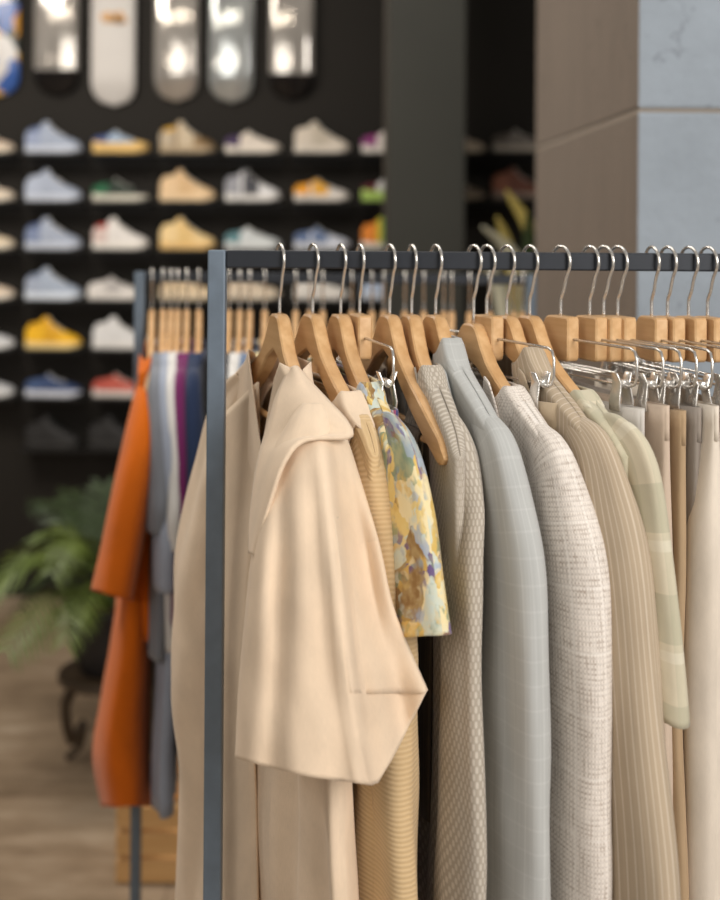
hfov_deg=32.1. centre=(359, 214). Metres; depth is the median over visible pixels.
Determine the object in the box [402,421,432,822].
trousers
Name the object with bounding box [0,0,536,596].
wall
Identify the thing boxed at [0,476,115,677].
potted palm
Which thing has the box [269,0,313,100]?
deck
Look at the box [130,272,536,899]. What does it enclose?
clothes rack
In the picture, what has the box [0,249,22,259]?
display shelf
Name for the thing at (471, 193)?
sneaker
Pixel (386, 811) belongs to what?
jacket
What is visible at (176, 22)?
deck
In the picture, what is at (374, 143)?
sneaker
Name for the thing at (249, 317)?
wooden hanger
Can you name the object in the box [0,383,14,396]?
sneaker
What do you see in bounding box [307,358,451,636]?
shirt
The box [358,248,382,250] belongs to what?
display shelf
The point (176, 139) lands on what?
sneaker
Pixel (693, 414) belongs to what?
trousers
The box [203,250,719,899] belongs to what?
clothes rack
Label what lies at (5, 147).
sneaker
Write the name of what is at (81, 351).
display shelf
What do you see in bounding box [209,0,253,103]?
deck
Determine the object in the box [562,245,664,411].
hanger
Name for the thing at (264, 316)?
wooden hanger
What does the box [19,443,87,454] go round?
display shelf
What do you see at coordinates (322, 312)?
wooden hanger
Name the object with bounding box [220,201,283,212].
display shelf
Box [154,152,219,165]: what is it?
display shelf
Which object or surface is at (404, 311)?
wooden hanger
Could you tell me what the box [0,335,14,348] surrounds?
sneaker
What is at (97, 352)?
display shelf
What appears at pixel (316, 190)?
sneaker
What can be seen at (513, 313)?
wooden hanger
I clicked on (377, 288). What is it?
sneaker
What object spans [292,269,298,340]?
wooden hanger
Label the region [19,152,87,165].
display shelf
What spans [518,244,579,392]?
wooden hanger
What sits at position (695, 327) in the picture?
hanger
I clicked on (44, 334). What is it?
sneaker
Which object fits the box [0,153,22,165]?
display shelf
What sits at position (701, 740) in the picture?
trousers
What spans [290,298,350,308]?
display shelf
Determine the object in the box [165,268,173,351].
wooden hanger
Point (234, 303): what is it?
display shelf
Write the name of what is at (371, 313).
wooden hanger
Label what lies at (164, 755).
dress
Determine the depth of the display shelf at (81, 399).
5.50 m
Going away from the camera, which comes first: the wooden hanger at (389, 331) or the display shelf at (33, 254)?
the wooden hanger at (389, 331)
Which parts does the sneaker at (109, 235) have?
heel panel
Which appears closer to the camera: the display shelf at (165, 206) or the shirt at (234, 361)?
the shirt at (234, 361)
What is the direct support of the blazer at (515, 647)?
hanging from the wooden hanger at (436, 327)
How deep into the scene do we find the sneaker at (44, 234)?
5.47 m
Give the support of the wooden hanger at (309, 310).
hanging from the clothes rack at (140, 278)
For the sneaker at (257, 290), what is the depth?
5.47 m
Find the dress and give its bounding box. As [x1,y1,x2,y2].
[151,345,180,818]
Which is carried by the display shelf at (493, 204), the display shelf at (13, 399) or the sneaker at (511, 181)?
the sneaker at (511, 181)
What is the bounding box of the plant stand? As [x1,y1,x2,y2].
[57,659,153,760]
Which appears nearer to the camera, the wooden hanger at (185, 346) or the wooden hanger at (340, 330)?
the wooden hanger at (340, 330)
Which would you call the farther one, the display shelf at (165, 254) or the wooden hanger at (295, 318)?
the display shelf at (165, 254)
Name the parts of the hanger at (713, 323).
wire frame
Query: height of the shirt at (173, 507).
0.557 m
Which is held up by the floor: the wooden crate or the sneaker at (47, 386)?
the wooden crate
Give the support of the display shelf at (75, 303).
attached to the wall
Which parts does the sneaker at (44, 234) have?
heel panel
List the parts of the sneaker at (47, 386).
heel panel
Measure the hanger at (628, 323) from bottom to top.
0.189 m
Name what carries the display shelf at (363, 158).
attached to the wall
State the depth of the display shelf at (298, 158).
5.59 m
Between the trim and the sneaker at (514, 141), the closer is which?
the trim
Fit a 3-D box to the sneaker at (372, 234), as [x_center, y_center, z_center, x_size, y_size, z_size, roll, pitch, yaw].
[0.128,0.079,5.500,0.242,0.141,0.090,0,0,0]
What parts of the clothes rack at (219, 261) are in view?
post, rail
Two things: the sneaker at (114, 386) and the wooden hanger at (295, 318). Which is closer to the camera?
the wooden hanger at (295, 318)
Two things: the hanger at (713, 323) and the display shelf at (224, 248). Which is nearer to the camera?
the hanger at (713, 323)
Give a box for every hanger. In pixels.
[145,268,154,391]
[156,268,165,351]
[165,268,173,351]
[173,268,180,351]
[181,268,189,351]
[193,268,201,351]
[226,268,231,352]
[235,268,242,352]
[245,268,252,352]
[250,243,300,417]
[259,268,267,349]
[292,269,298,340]
[294,243,349,401]
[307,269,311,357]
[312,243,369,387]
[320,269,325,324]
[335,243,397,407]
[349,269,354,314]
[361,243,447,464]
[369,269,374,338]
[381,269,386,313]
[387,243,446,420]
[401,270,407,317]
[421,270,426,321]
[423,244,451,357]
[441,270,446,319]
[448,270,454,335]
[450,244,555,410]
[457,244,510,397]
[466,270,471,322]
[478,244,527,372]
[488,270,492,314]
[511,272,516,316]
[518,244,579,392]
[519,270,525,315]
[543,244,637,411]
[558,245,697,408]
[560,245,682,403]
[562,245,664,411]
[599,245,713,406]
[608,245,719,412]
[627,245,719,380]
[644,246,719,377]
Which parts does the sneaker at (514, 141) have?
heel panel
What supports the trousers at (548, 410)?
hanging from the hanger at (494, 325)
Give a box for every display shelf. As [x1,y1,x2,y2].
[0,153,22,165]
[0,201,22,212]
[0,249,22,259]
[0,298,22,308]
[0,346,22,356]
[0,393,22,404]
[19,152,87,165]
[19,201,87,212]
[19,249,87,259]
[19,298,87,308]
[19,346,87,356]
[19,393,87,404]
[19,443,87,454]
[82,298,148,308]
[83,445,120,454]
[87,152,153,165]
[87,201,153,212]
[87,249,153,259]
[87,347,133,356]
[87,395,132,403]
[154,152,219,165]
[154,201,219,212]
[154,249,219,259]
[154,298,206,308]
[220,152,283,165]
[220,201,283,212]
[220,248,281,249]
[227,298,283,308]
[290,152,351,165]
[290,201,351,212]
[290,248,351,250]
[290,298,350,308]
[357,152,382,164]
[357,201,382,212]
[357,298,381,308]
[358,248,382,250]
[465,153,487,165]
[465,200,487,211]
[486,151,535,164]
[486,199,534,210]
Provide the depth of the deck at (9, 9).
5.55 m
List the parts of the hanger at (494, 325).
wire frame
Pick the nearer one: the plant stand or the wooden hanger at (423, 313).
the wooden hanger at (423, 313)
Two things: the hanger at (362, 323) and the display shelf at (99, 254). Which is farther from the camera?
the display shelf at (99, 254)
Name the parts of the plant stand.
leg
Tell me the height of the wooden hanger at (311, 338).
0.237 m
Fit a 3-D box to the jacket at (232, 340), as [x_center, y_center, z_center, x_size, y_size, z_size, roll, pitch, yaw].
[-0.278,0.603,2.622,0.053,0.657,0.669,0,0,-5]
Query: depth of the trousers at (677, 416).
1.42 m
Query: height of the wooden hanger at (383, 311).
0.236 m
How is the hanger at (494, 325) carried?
hanging from the clothes rack at (219, 261)
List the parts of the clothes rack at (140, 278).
post, rail, post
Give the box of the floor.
[0,596,178,899]
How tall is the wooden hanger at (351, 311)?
0.236 m
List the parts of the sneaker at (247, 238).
heel panel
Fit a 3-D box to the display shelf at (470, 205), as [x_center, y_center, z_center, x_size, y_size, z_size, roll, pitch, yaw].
[0.422,-0.040,5.521,0.270,0.050,0.153,0,0,0]
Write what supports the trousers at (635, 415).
hanging from the hanger at (562, 330)
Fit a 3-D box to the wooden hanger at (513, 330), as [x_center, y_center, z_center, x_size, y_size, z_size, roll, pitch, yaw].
[0.179,0.155,1.558,0.026,0.237,0.438,0,0,-22]
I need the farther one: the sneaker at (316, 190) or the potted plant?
the sneaker at (316, 190)
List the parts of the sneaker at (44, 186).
heel panel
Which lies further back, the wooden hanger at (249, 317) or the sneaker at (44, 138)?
the sneaker at (44, 138)
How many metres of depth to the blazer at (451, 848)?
1.33 m
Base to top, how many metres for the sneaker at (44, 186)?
0.140 m
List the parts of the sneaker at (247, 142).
heel panel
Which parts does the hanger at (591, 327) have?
wire frame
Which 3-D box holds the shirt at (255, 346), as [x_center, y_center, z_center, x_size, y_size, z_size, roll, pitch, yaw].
[-0.234,0.553,2.622,0.057,0.557,0.656,0,0,-4]
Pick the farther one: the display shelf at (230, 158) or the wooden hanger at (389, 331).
the display shelf at (230, 158)
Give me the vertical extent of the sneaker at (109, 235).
0.140 m
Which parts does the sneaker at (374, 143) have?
heel panel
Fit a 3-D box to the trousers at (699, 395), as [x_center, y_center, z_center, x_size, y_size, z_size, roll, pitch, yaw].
[0.405,0.718,1.561,0.034,1.002,0.341,0,0,-19]
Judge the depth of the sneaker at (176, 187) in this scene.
5.47 m
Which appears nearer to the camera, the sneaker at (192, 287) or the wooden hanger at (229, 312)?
the wooden hanger at (229, 312)
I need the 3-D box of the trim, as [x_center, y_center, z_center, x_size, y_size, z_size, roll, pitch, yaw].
[0.103,-0.379,4.975,0.011,4.200,0.370,0,0,0]
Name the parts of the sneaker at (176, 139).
heel panel, panel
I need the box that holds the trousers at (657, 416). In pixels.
[596,392,672,801]
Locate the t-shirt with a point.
(157, 504)
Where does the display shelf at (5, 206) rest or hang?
attached to the wall
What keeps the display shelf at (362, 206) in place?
attached to the wall
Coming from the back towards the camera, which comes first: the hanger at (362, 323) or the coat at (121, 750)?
the coat at (121, 750)
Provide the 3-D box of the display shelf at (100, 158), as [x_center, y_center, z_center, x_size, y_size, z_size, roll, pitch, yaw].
[-1.056,-0.247,5.521,0.270,0.050,0.153,0,0,0]
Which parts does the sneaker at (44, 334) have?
panel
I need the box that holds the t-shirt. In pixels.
[146,339,167,663]
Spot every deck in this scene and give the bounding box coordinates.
[0,0,19,95]
[34,0,78,96]
[91,0,135,106]
[154,0,198,102]
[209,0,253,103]
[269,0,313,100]
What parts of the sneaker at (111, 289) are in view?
panel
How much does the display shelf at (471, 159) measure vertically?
0.050 m
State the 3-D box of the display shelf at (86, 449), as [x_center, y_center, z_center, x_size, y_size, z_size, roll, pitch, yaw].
[-1.074,1.047,5.521,0.270,0.050,0.153,0,0,0]
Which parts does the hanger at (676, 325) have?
wire frame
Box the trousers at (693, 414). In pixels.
[573,380,701,526]
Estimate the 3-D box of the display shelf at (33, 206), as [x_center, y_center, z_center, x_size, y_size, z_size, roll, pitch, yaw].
[-1.351,-0.036,5.521,0.270,0.050,0.153,0,0,0]
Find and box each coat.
[91,341,158,806]
[171,349,427,899]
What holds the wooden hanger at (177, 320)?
hanging from the clothes rack at (140, 278)
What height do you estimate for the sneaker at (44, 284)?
0.140 m
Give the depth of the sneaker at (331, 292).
5.47 m
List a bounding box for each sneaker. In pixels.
[0,140,14,152]
[0,188,14,200]
[0,236,14,248]
[0,286,14,299]
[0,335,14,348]
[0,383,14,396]
[25,121,81,152]
[25,169,81,200]
[25,217,81,248]
[25,267,81,299]
[25,316,81,348]
[25,373,81,396]
[25,415,81,448]
[87,276,133,299]
[88,415,125,448]
[92,130,148,152]
[92,178,148,200]
[92,217,148,248]
[92,316,146,348]
[92,373,133,396]
[160,121,215,152]
[160,169,215,200]
[160,217,215,248]
[160,282,207,299]
[225,130,280,152]
[225,169,280,200]
[225,226,280,248]
[227,283,278,299]
[294,121,349,152]
[294,178,349,200]
[294,226,349,248]
[294,283,349,299]
[362,132,383,152]
[362,180,382,200]
[362,217,382,248]
[362,284,382,298]
[465,137,484,152]
[465,184,484,199]
[492,129,536,151]
[492,167,534,198]
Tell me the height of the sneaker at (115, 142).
0.101 m
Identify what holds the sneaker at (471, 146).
on the display shelf at (471, 159)
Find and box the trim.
[382,0,388,311]
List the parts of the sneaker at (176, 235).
panel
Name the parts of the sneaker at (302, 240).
heel panel, panel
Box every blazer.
[374,355,486,899]
[388,335,550,899]
[470,346,680,899]
[473,372,611,899]
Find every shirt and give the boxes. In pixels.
[164,340,182,652]
[185,339,206,491]
[228,339,245,377]
[238,339,259,368]
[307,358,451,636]
[569,385,689,728]
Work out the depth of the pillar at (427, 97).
4.75 m
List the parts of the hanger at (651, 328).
wire frame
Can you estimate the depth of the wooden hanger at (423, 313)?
2.61 m
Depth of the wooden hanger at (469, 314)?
2.60 m
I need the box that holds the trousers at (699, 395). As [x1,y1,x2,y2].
[637,381,711,400]
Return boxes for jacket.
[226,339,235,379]
[259,372,418,899]
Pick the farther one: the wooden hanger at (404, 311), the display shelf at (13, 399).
the display shelf at (13, 399)
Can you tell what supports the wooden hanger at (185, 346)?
hanging from the clothes rack at (140, 278)
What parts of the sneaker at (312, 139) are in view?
panel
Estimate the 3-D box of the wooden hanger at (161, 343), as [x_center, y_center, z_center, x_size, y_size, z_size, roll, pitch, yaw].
[-0.418,0.228,2.619,0.022,0.236,0.438,0,0,-10]
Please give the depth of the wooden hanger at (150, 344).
2.58 m
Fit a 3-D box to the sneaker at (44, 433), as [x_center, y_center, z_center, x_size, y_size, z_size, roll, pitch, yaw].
[-1.345,0.951,5.500,0.241,0.140,0.090,0,0,0]
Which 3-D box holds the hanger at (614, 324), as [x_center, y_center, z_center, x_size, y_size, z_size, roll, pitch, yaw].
[0.304,0.132,1.560,0.023,0.189,0.303,0,0,-24]
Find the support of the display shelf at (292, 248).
attached to the wall
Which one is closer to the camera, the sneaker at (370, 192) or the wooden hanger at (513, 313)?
the wooden hanger at (513, 313)
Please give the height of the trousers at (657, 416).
1.002 m
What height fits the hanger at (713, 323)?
0.189 m
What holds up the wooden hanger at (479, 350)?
hanging from the clothes rack at (219, 261)
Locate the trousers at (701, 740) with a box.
[595,373,719,899]
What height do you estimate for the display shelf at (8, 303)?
0.050 m
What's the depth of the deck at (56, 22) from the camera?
5.55 m
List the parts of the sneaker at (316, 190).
heel panel, panel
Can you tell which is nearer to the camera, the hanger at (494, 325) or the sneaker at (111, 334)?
the hanger at (494, 325)
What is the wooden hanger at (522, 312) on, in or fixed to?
hanging from the clothes rack at (140, 278)
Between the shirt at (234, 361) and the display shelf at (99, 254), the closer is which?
the shirt at (234, 361)
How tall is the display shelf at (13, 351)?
0.050 m
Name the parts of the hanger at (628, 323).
wire frame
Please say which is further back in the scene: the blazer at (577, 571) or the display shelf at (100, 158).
the display shelf at (100, 158)
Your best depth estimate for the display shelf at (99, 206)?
5.59 m
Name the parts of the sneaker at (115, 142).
heel panel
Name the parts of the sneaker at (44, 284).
heel panel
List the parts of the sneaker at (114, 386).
heel panel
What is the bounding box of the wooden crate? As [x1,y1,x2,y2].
[116,762,178,882]
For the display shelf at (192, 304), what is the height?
0.050 m
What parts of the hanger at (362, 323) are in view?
wire frame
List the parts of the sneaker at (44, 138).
heel panel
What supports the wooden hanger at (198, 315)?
hanging from the clothes rack at (140, 278)
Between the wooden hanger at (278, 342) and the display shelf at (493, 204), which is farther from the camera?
the display shelf at (493, 204)
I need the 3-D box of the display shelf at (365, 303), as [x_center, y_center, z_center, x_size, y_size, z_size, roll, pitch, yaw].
[0.123,0.395,5.521,0.270,0.050,0.153,0,0,0]
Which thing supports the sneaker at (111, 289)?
on the display shelf at (93, 303)
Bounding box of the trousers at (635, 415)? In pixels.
[602,401,644,435]
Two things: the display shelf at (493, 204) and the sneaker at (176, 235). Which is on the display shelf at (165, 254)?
the sneaker at (176, 235)
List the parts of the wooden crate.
corner post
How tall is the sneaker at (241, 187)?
0.141 m
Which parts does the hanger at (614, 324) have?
wire frame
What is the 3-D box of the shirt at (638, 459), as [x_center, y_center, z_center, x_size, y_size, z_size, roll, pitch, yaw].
[0.209,0.549,1.563,0.055,0.697,0.619,0,0,-22]
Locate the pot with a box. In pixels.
[63,592,114,677]
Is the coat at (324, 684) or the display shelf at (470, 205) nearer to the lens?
the coat at (324, 684)
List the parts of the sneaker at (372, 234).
heel panel, panel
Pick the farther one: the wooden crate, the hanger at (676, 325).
the wooden crate
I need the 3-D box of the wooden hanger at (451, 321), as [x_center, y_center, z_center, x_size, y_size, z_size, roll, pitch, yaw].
[0.188,0.233,2.620,0.022,0.236,0.438,0,0,4]
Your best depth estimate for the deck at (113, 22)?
5.55 m
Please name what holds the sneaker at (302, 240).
on the display shelf at (292, 248)
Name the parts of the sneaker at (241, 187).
heel panel, panel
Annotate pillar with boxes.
[387,0,466,335]
[535,0,719,396]
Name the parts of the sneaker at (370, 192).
heel panel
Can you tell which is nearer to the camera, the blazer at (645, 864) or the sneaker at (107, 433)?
the blazer at (645, 864)
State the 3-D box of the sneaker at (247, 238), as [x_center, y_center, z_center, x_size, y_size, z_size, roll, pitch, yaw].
[-0.470,0.099,5.500,0.242,0.101,0.090,0,0,0]
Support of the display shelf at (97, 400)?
attached to the wall
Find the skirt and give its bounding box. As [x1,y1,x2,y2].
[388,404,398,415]
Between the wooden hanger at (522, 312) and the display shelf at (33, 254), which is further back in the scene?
the display shelf at (33, 254)
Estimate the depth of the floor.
3.69 m
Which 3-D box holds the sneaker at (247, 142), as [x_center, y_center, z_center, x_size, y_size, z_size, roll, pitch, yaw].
[-0.470,-0.323,5.500,0.242,0.101,0.090,0,0,0]
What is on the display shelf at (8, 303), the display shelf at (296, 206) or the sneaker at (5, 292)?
the sneaker at (5, 292)
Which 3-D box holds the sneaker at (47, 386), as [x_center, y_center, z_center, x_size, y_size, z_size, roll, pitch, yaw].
[-1.346,0.746,5.500,0.242,0.101,0.090,0,0,0]
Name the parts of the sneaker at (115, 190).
heel panel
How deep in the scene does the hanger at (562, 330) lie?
1.53 m
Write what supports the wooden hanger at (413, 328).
hanging from the clothes rack at (219, 261)
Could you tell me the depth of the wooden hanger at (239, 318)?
2.58 m
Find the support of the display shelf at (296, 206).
attached to the wall
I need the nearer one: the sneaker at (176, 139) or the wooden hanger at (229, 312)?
the wooden hanger at (229, 312)
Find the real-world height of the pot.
0.214 m
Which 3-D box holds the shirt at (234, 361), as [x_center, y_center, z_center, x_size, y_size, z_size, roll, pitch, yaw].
[-0.256,0.553,2.623,0.055,0.556,0.652,0,0,-4]
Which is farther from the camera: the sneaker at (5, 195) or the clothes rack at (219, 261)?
the sneaker at (5, 195)
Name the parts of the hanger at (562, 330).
wire frame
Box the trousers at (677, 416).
[670,408,688,899]
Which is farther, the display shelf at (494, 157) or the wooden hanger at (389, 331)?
the display shelf at (494, 157)
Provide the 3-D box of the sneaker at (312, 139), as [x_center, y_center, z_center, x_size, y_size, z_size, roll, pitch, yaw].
[-0.166,-0.343,5.500,0.241,0.141,0.090,0,0,0]
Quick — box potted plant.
[481,190,534,317]
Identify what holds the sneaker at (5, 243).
on the display shelf at (5, 254)
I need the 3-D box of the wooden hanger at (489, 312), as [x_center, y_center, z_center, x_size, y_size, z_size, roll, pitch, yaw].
[0.267,0.233,2.620,0.022,0.236,0.438,0,0,5]
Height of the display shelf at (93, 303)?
0.050 m
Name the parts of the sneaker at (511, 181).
heel panel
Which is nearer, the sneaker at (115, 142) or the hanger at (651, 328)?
the hanger at (651, 328)
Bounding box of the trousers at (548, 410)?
[538,401,557,430]
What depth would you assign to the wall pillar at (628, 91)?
2.38 m
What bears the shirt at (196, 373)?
hanging from the wooden hanger at (198, 315)
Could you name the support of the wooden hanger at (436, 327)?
hanging from the clothes rack at (219, 261)
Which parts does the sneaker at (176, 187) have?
panel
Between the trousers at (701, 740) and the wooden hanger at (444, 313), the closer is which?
the trousers at (701, 740)
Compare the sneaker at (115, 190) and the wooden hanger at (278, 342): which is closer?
the wooden hanger at (278, 342)
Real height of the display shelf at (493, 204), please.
0.050 m

